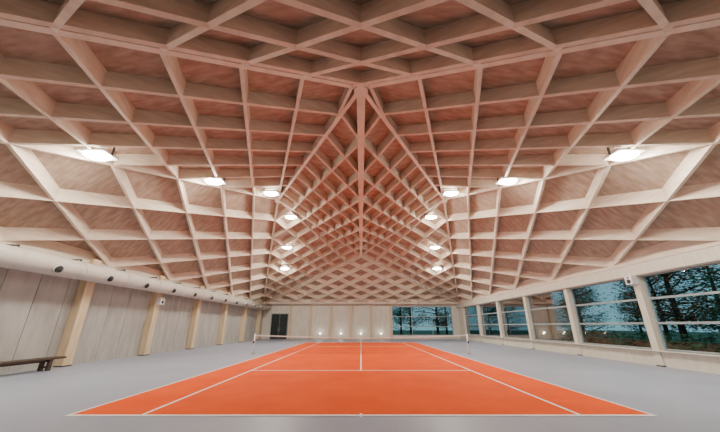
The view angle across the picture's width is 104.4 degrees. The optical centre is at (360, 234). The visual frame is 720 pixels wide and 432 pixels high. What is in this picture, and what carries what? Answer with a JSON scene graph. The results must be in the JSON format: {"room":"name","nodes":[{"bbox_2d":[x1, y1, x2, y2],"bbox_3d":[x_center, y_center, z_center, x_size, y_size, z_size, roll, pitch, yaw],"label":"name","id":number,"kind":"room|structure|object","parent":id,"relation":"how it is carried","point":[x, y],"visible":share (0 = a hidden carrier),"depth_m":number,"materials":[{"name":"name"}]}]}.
{"room":"sports hall","nodes":[
{"label":"sports hall","id":0,"kind":"room"},
{"bbox_2d":[0,267,262,370],"bbox_3d":[-12.675,4.521,16.616,0.350,4.870,39.600,0,-18,0],"label":"wall","id":1,"kind":"structure","parent":0,"point":[35,308],"depth_m":13.19,"materials":[{"name":"beige wood"}]},
{"bbox_2d":[0,338,260,373],"bbox_3d":[-12.485,6.794,15.878,0.030,0.090,39.600,0,-18,0],"label":"baseboard","id":2,"kind":"structure","parent":1,"relation":"attached to","point":[102,359],"depth_m":13.56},
{"bbox_2d":[0,243,271,310],"bbox_3d":[-11.841,3.147,16.889,1.317,0.848,39.230,0,-18,0],"label":"ventilation duct","id":3,"kind":"object","parent":1,"relation":"attached to","point":[11,257],"visible":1,"depth_m":12.17,"materials":[{"name":"white metal"}]},
{"bbox_2d":[0,0,719,298],"bbox_3d":[0.000,-0.497,18.247,24.869,5.933,39.669,0,-18,0],"label":"ceiling","id":4,"kind":"structure","parent":0,"point":[68,173],"depth_m":10.12,"materials":[{"name":"brown wood"}]},
{"bbox_2d":[0,339,719,431],"bbox_3d":[0.000,6.932,15.833,26.000,0.200,40.200,0,-18,0],"label":"floor","id":5,"kind":"structure","parent":0,"point":[682,400],"depth_m":6.92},
{"bbox_2d":[0,356,66,370],"bbox_3d":[-11.777,4.316,8.849,0.445,0.460,4.300,0,-18,0],"label":"wooden bench","id":6,"kind":"object","parent":5,"relation":"on","point":[49,360],"visible":1,"depth_m":10.18,"materials":[{"name":"brown wood"}]},
{"bbox_2d":[53,259,101,366],"bbox_3d":[-12.315,3.275,12.184,0.394,4.500,0.430,0,-18,0],"label":"column","id":7,"kind":"structure","parent":5,"relation":"on","point":[74,324],"depth_m":11.94,"materials":[{"name":"beige wood"}]},
{"bbox_2d":[138,276,165,355],"bbox_3d":[-12.315,4.666,16.464,0.394,4.500,0.430,0,-18,0],"label":"column","id":8,"kind":"structure","parent":5,"relation":"on","point":[151,317],"depth_m":16.16,"materials":[{"name":"beige wood"}]},
{"bbox_2d":[156,297,164,304],"bbox_3d":[-11.995,3.953,16.696,0.270,0.400,0.340,0,-18,0],"label":"wall speaker","id":9,"kind":"object","parent":8,"relation":"attached to","point":[160,301],"visible":1,"depth_m":16.59,"materials":[{"name":"white plastic"}]},
{"bbox_2d":[186,286,203,348],"bbox_3d":[-12.315,6.057,20.744,0.394,4.500,0.430,0,-18,0],"label":"column","id":10,"kind":"structure","parent":5,"relation":"on","point":[197,302],"depth_m":20.45,"materials":[{"name":"beige wood"}]},
{"bbox_2d":[217,292,229,344],"bbox_3d":[-12.315,7.447,25.023,0.394,4.500,0.430,0,-18,0],"label":"column","id":11,"kind":"structure","parent":5,"relation":"on","point":[224,312],"depth_m":24.77,"materials":[{"name":"beige wood"}]},
{"bbox_2d":[239,297,248,341],"bbox_3d":[-12.315,8.838,29.303,0.394,4.500,0.430,0,-18,0],"label":"column","id":12,"kind":"structure","parent":5,"relation":"on","point":[244,311],"depth_m":29.05,"materials":[{"name":"beige wood"}]},
{"bbox_2d":[255,301,262,339],"bbox_3d":[-12.315,10.228,33.583,0.394,4.500,0.430,0,-18,0],"label":"column","id":13,"kind":"structure","parent":5,"relation":"on","point":[259,312],"depth_m":33.34,"materials":[{"name":"beige wood"}]},
{"bbox_2d":[0,0,719,303],"bbox_3d":[0.000,0.034,19.020,25.020,6.410,36.820,0,-18,0],"label":"timber lattice","id":14,"kind":"object","parent":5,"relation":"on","point":[71,26],"visible":0.94,"depth_m":9.06,"materials":[{"name":"beige wood"}]},
{"bbox_2d":[75,147,118,160],"bbox_3d":[-8.760,-2.763,9.309,0.990,0.496,0.600,0,-18,0],"label":"floodlight","id":15,"kind":"object","parent":14,"relation":"attached to","point":[99,154],"visible":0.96,"depth_m":9.13,"materials":[{"name":"white plastic"}]},
{"bbox_2d":[203,177,226,184],"bbox_3d":[-7.200,-2.746,13.720,0.990,0.496,0.600,0,-18,0],"label":"floodlight","id":16,"kind":"object","parent":14,"relation":"attached to","point":[215,180],"visible":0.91,"depth_m":13.55,"materials":[{"name":"white plastic"}]},
{"bbox_2d":[262,188,279,195],"bbox_3d":[-5.700,-2.749,17.717,0.990,0.496,0.600,0,-18,0],"label":"floodlight","id":17,"kind":"object","parent":14,"relation":"attached to","point":[266,192],"visible":0.98,"depth_m":17.55,"materials":[{"name":"white plastic"}]},
{"bbox_2d":[281,243,292,248],"bbox_3d":[-6.700,1.007,25.328,0.990,0.496,0.600,0,-18,0],"label":"floodlight","id":18,"kind":"object","parent":14,"relation":"attached to","point":[285,246],"visible":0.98,"depth_m":25.15,"materials":[{"name":"white plastic"}]},
{"bbox_2d":[284,214,297,218],"bbox_3d":[-5.450,-1.505,21.729,0.990,0.496,0.600,0,-18,0],"label":"floodlight","id":19,"kind":"object","parent":14,"relation":"attached to","point":[287,216],"visible":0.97,"depth_m":21.52,"materials":[{"name":"white plastic"}]},
{"bbox_2d":[424,214,437,218],"bbox_3d":[5.450,-1.505,21.729,0.990,0.496,0.600,0,-18,0],"label":"floodlight","id":20,"kind":"object","parent":14,"relation":"attached to","point":[427,216],"visible":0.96,"depth_m":21.52,"materials":[{"name":"white plastic"}]},
{"bbox_2d":[429,243,440,248],"bbox_3d":[6.700,1.007,25.328,0.990,0.496,0.600,0,-18,0],"label":"floodlight","id":21,"kind":"object","parent":14,"relation":"attached to","point":[431,246],"visible":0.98,"depth_m":25.15,"materials":[{"name":"white plastic"}]},
{"bbox_2d":[442,188,459,195],"bbox_3d":[5.700,-2.749,17.717,0.990,0.496,0.600,0,-18,0],"label":"floodlight","id":22,"kind":"object","parent":14,"relation":"attached to","point":[446,192],"visible":0.99,"depth_m":17.55,"materials":[{"name":"white plastic"}]},
{"bbox_2d":[495,177,518,184],"bbox_3d":[7.200,-2.746,13.720,0.990,0.496,0.600,0,-18,0],"label":"floodlight","id":23,"kind":"object","parent":14,"relation":"attached to","point":[502,180],"visible":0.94,"depth_m":13.55,"materials":[{"name":"white plastic"}]},
{"bbox_2d":[603,147,646,160],"bbox_3d":[8.760,-2.763,9.309,0.990,0.496,0.600,0,-18,0],"label":"floodlight","id":24,"kind":"object","parent":14,"relation":"attached to","point":[619,154],"visible":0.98,"depth_m":9.13,"materials":[{"name":"white plastic"}]},
{"bbox_2d":[624,275,638,284],"bbox_3d":[12.185,2.039,12.586,0.270,0.400,0.340,0,-18,0],"label":"wall speaker","id":25,"kind":"object","parent":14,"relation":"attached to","point":[631,279],"visible":1,"depth_m":12.47,"materials":[{"name":"white plastic"}]},
{"bbox_2d":[65,342,656,416],"bbox_3d":[0.000,7.035,16.488,11.030,0.008,23.910,0,-18,0],"label":"court","id":26,"kind":"object","parent":5,"relation":"on","point":[319,381],"visible":0.86,"depth_m":7.22,"materials":[{"name":"orange plastic"}]},
{"bbox_2d":[252,334,469,353],"bbox_3d":[0.000,6.502,16.688,13.000,1.147,0.210,0,-18,0],"label":"net","id":27,"kind":"object","parent":26,"relation":"on","point":[361,342],"visible":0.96,"depth_m":16.73,"materials":[{"name":"fabric"}]},
{"bbox_2d":[462,307,466,339],"bbox_3d":[12.490,10.228,33.583,0.324,4.500,0.330,0,-18,0],"label":"column","id":28,"kind":"structure","parent":5,"relation":"on","point":[463,310],"depth_m":33.42,"materials":[{"name":"beige wood"}]},
{"bbox_2d":[476,304,482,341],"bbox_3d":[12.490,8.838,29.303,0.324,4.500,0.330,0,-18,0],"label":"column","id":29,"kind":"structure","parent":5,"relation":"on","point":[478,308],"depth_m":29.07,"materials":[{"name":"beige wood"}]},
{"bbox_2d":[495,301,504,344],"bbox_3d":[12.490,7.447,25.023,0.324,4.500,0.330,0,-18,0],"label":"column","id":30,"kind":"structure","parent":5,"relation":"on","point":[497,302],"depth_m":24.86,"materials":[{"name":"beige wood"}]},
{"bbox_2d":[522,296,534,348],"bbox_3d":[12.490,6.057,20.744,0.324,4.500,0.330,0,-18,0],"label":"column","id":31,"kind":"structure","parent":5,"relation":"on","point":[525,299],"depth_m":20.56,"materials":[{"name":"beige wood"}]},
{"bbox_2d":[563,288,582,355],"bbox_3d":[12.490,4.666,16.464,0.324,4.500,0.330,0,-18,0],"label":"column","id":32,"kind":"structure","parent":5,"relation":"on","point":[568,298],"depth_m":16.28,"materials":[{"name":"beige wood"}]},
{"bbox_2d":[628,265,665,366],"bbox_3d":[12.490,3.275,12.184,0.324,4.500,0.330,0,-18,0],"label":"column","id":33,"kind":"structure","parent":5,"relation":"on","point":[643,301],"depth_m":11.98,"materials":[{"name":"beige wood"}]},
{"bbox_2d":[261,305,460,338],"bbox_3d":[-0.025,10.678,35.566,25.650,4.870,0.350,0,-18,0],"label":"wall","id":34,"kind":"structure","parent":0,"point":[381,321],"depth_m":35.29,"materials":[{"name":"beige wood"}]},
{"bbox_2d":[269,313,288,338],"bbox_3d":[-10.300,11.452,35.085,2.200,3.100,0.184,0,-18,0],"label":"door","id":35,"kind":"structure","parent":34,"relation":"in","point":[279,321],"depth_m":35.09,"materials":[{"name":"metal"}]},
{"bbox_2d":[288,305,292,338],"bbox_3d":[-8.900,10.907,35.187,0.220,4.200,0.230,0,-18,0],"label":"trim","id":36,"kind":"structure","parent":34,"relation":"attached to","point":[291,306],"depth_m":35.08,"materials":[{"name":"beige wood"}]},
{"bbox_2d":[309,305,311,338],"bbox_3d":[-6.350,10.907,35.187,0.220,4.200,0.230,0,-18,0],"label":"trim","id":37,"kind":"structure","parent":34,"relation":"attached to","point":[310,324],"depth_m":35.16,"materials":[{"name":"beige wood"}]},
{"bbox_2d":[329,305,331,338],"bbox_3d":[-3.800,10.907,35.187,0.220,4.200,0.230,0,-18,0],"label":"trim","id":38,"kind":"structure","parent":34,"relation":"attached to","point":[330,305],"depth_m":35.09,"materials":[{"name":"beige wood"}]},
{"bbox_2d":[350,305,351,337],"bbox_3d":[-1.250,10.907,35.187,0.220,4.200,0.230,0,-18,0],"label":"trim","id":39,"kind":"structure","parent":34,"relation":"attached to","point":[350,305],"depth_m":35.08,"materials":[{"name":"beige wood"}]},
{"bbox_2d":[268,304,456,304],"bbox_3d":[0.000,8.884,35.822,24.800,0.200,0.269,0,-18,0],"label":"trim","id":40,"kind":"structure","parent":34,"relation":"attached to","point":[268,304],"depth_m":35.68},
{"bbox_2d":[370,305,371,336],"bbox_3d":[1.300,10.907,35.187,0.220,4.200,0.230,0,-18,0],"label":"trim","id":41,"kind":"structure","parent":34,"relation":"attached to","point":[370,305],"depth_m":35.15,"materials":[{"name":"beige wood"}]},
{"bbox_2d":[390,305,392,338],"bbox_3d":[3.850,10.907,35.187,0.220,4.200,0.230,0,-18,0],"label":"trim","id":42,"kind":"structure","parent":34,"relation":"attached to","point":[390,305],"depth_m":35.04,"materials":[{"name":"beige wood"}]},
{"bbox_2d":[392,306,453,334],"bbox_3d":[7.750,10.900,35.489,7.700,3.500,0.100,0,-18,0],"label":"window","id":43,"kind":"structure","parent":34,"relation":"in","point":[411,316],"depth_m":35.60,"materials":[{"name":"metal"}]},
{"bbox_2d":[458,261,719,373],"bbox_3d":[12.600,4.521,16.616,0.400,4.870,39.600,0,-18,0],"label":"wall","id":44,"kind":"structure","parent":0,"point":[708,364],"depth_m":13.33,"materials":[{"name":"beige wood"}]},
{"bbox_2d":[464,305,479,334],"bbox_3d":[12.600,9.600,31.421,0.100,3.120,4.200,0,-18,0],"label":"window","id":45,"kind":"structure","parent":44,"relation":"in","point":[471,316],"depth_m":31.53,"materials":[{"name":"glass"}]},
{"bbox_2d":[479,302,500,336],"bbox_3d":[12.600,8.209,27.142,0.100,3.120,4.200,0,-18,0],"label":"window","id":46,"kind":"structure","parent":44,"relation":"in","point":[488,311],"depth_m":27.25,"materials":[{"name":"glass"}]},
{"bbox_2d":[499,297,529,338],"bbox_3d":[12.600,6.818,22.862,0.100,3.120,4.200,0,-18,0],"label":"window","id":47,"kind":"structure","parent":44,"relation":"in","point":[514,321],"depth_m":22.90,"materials":[{"name":"glass"}]},
{"bbox_2d":[527,290,574,342],"bbox_3d":[12.600,5.428,18.582,0.100,3.120,4.200,0,-18,0],"label":"window","id":48,"kind":"structure","parent":44,"relation":"in","point":[542,307],"depth_m":19.05,"materials":[{"name":"glass"}]},
{"bbox_2d":[456,245,719,307],"bbox_3d":[12.355,3.052,17.094,0.190,0.480,39.600,0,-18,0],"label":"trim","id":49,"kind":"structure","parent":44,"relation":"attached to","point":[711,254],"depth_m":13.08,"materials":[{"name":"beige wood"}]},
{"bbox_2d":[462,334,719,356],"bbox_3d":[12.330,6.266,16.049,0.180,0.040,39.600,0,-18,0],"label":"trim","id":50,"kind":"structure","parent":44,"relation":"attached to","point":[462,334],"depth_m":13.04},
{"bbox_2d":[570,279,651,349],"bbox_3d":[12.600,4.037,14.302,0.100,3.120,4.200,0,-18,0],"label":"window","id":51,"kind":"structure","parent":44,"relation":"in","point":[571,290],"depth_m":14.68,"materials":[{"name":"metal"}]},
{"bbox_2d":[641,262,719,354],"bbox_3d":[12.600,2.647,10.023,0.100,3.120,4.200,0,-18,0],"label":"window","id":52,"kind":"structure","parent":44,"relation":"in","point":[650,297],"depth_m":11.23,"materials":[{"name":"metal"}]},
{"label":"outside","id":53,"kind":"structure","parent":0,"visible":0},
{"bbox_2d":[393,330,719,342],"bbox_3d":[15.000,12.480,32.746,150.000,0.200,150.000,0,-18,0],"label":"ground","id":54,"kind":"structure","parent":53,"point":[415,332],"depth_m":61.68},
{"bbox_2d":[392,307,418,334],"bbox_3d":[5.951,11.495,42.549,5.769,7.902,6.174,0,-18,1],"label":"deciduous tree","id":55,"kind":"object","parent":54,"relation":"on","point":[400,308],"visible":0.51,"depth_m":41.83,"materials":[{"name":"green plant"}]},
{"bbox_2d":[393,307,423,334],"bbox_3d":[9.201,13.043,51.805,7.838,10.738,7.742,7,-19,-21],"label":"deciduous tree","id":56,"kind":"object","parent":54,"relation":"on","point":[409,318],"visible":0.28,"depth_m":50.51,"materials":[{"name":"green plant"}]},
{"bbox_2d":[412,307,450,334],"bbox_3d":[12.304,10.727,44.677,7.742,10.738,7.838,8,-20,-22],"label":"deciduous tree","id":57,"kind":"object","parent":54,"relation":"on","point":[436,319],"visible":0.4,"depth_m":44.33,"materials":[{"name":"green plant"}]},
{"bbox_2d":[430,307,451,334],"bbox_3d":[16.295,14.234,53.269,7.062,9.357,8.848,-5,-19,16],"label":"deciduous tree","id":58,"kind":"object","parent":54,"relation":"on","point":[444,309],"visible":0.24,"depth_m":52.03,"materials":[{"name":"green plant"}]},
{"bbox_2d":[555,287,605,333],"bbox_3d":[26.229,8.412,34.356,6.492,8.724,6.741,3,-18,-8],"label":"deciduous tree","id":59,"kind":"object","parent":54,"relation":"on","point":[587,287],"visible":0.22,"depth_m":33.77,"materials":[{"name":"green plant"}]},
{"bbox_2d":[554,287,616,332],"bbox_3d":[30.067,9.489,38.666,8.848,9.357,7.062,-5,-19,15],"label":"deciduous tree","id":60,"kind":"object","parent":54,"relation":"on","point":[588,287],"visible":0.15,"depth_m":38.20,"materials":[{"name":"green plant"}]},
{"bbox_2d":[553,286,618,337],"bbox_3d":[21.491,6.716,27.839,6.174,7.902,5.769,10,-20,-28],"label":"deciduous tree","id":61,"kind":"object","parent":54,"relation":"on","point":[590,289],"visible":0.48,"depth_m":27.44,"materials":[{"name":"green plant"}]},
{"bbox_2d":[492,331,719,354],"bbox_3d":[15.751,6.203,15.857,1.126,1.300,42.170,0,-18,0],"label":"hedge","id":62,"kind":"object","parent":54,"relation":"on","point":[640,342],"visible":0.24,"depth_m":15.35,"materials":[{"name":"green plant"}]},
{"bbox_2d":[613,285,659,338],"bbox_3d":[37.980,10.238,38.681,6.174,7.902,5.769,-1,-18,2],"label":"deciduous tree","id":63,"kind":"object","parent":54,"relation":"on","point":[640,328],"visible":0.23,"depth_m":38.60,"materials":[{"name":"green plant"}]},
{"bbox_2d":[610,277,685,329],"bbox_3d":[34.323,7.129,33.603,7.838,10.738,7.742,-2,-18,7],"label":"deciduous tree","id":64,"kind":"object","parent":54,"relation":"on","point":[632,319],"visible":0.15,"depth_m":33.83,"materials":[{"name":"green plant"}]},
{"bbox_2d":[610,275,692,340],"bbox_3d":[28.910,6.227,27.582,6.756,8.692,6.619,-8,-19,22],"label":"deciduous tree","id":65,"kind":"object","parent":54,"relation":"on","point":[665,329],"visible":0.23,"depth_m":27.31,"materials":[{"name":"green plant"}]},
{"bbox_2d":[610,265,719,341],"bbox_3d":[23.988,3.259,21.694,7.742,10.738,7.838,-13,-22,34],"label":"deciduous tree","id":66,"kind":"object","parent":54,"relation":"on","point":[677,317],"visible":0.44,"depth_m":21.07,"materials":[{"name":"green plant"}]},
{"bbox_2d":[657,265,719,335],"bbox_3d":[21.582,1.945,15.447,7.062,9.357,8.848,5,-19,-14],"label":"deciduous tree","id":67,"kind":"object","parent":54,"relation":"on","point":[709,277],"visible":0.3,"depth_m":16.77,"materials":[{"name":"green plant"}]},
{"bbox_2d":[661,264,719,340],"bbox_3d":[30.287,4.607,23.640,8.848,9.357,7.062,16,-24,-41],"label":"deciduous tree","id":68,"kind":"object","parent":54,"relation":"on","point":[716,270],"visible":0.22,"depth_m":23.76,"materials":[{"name":"green plant"}]}
]}

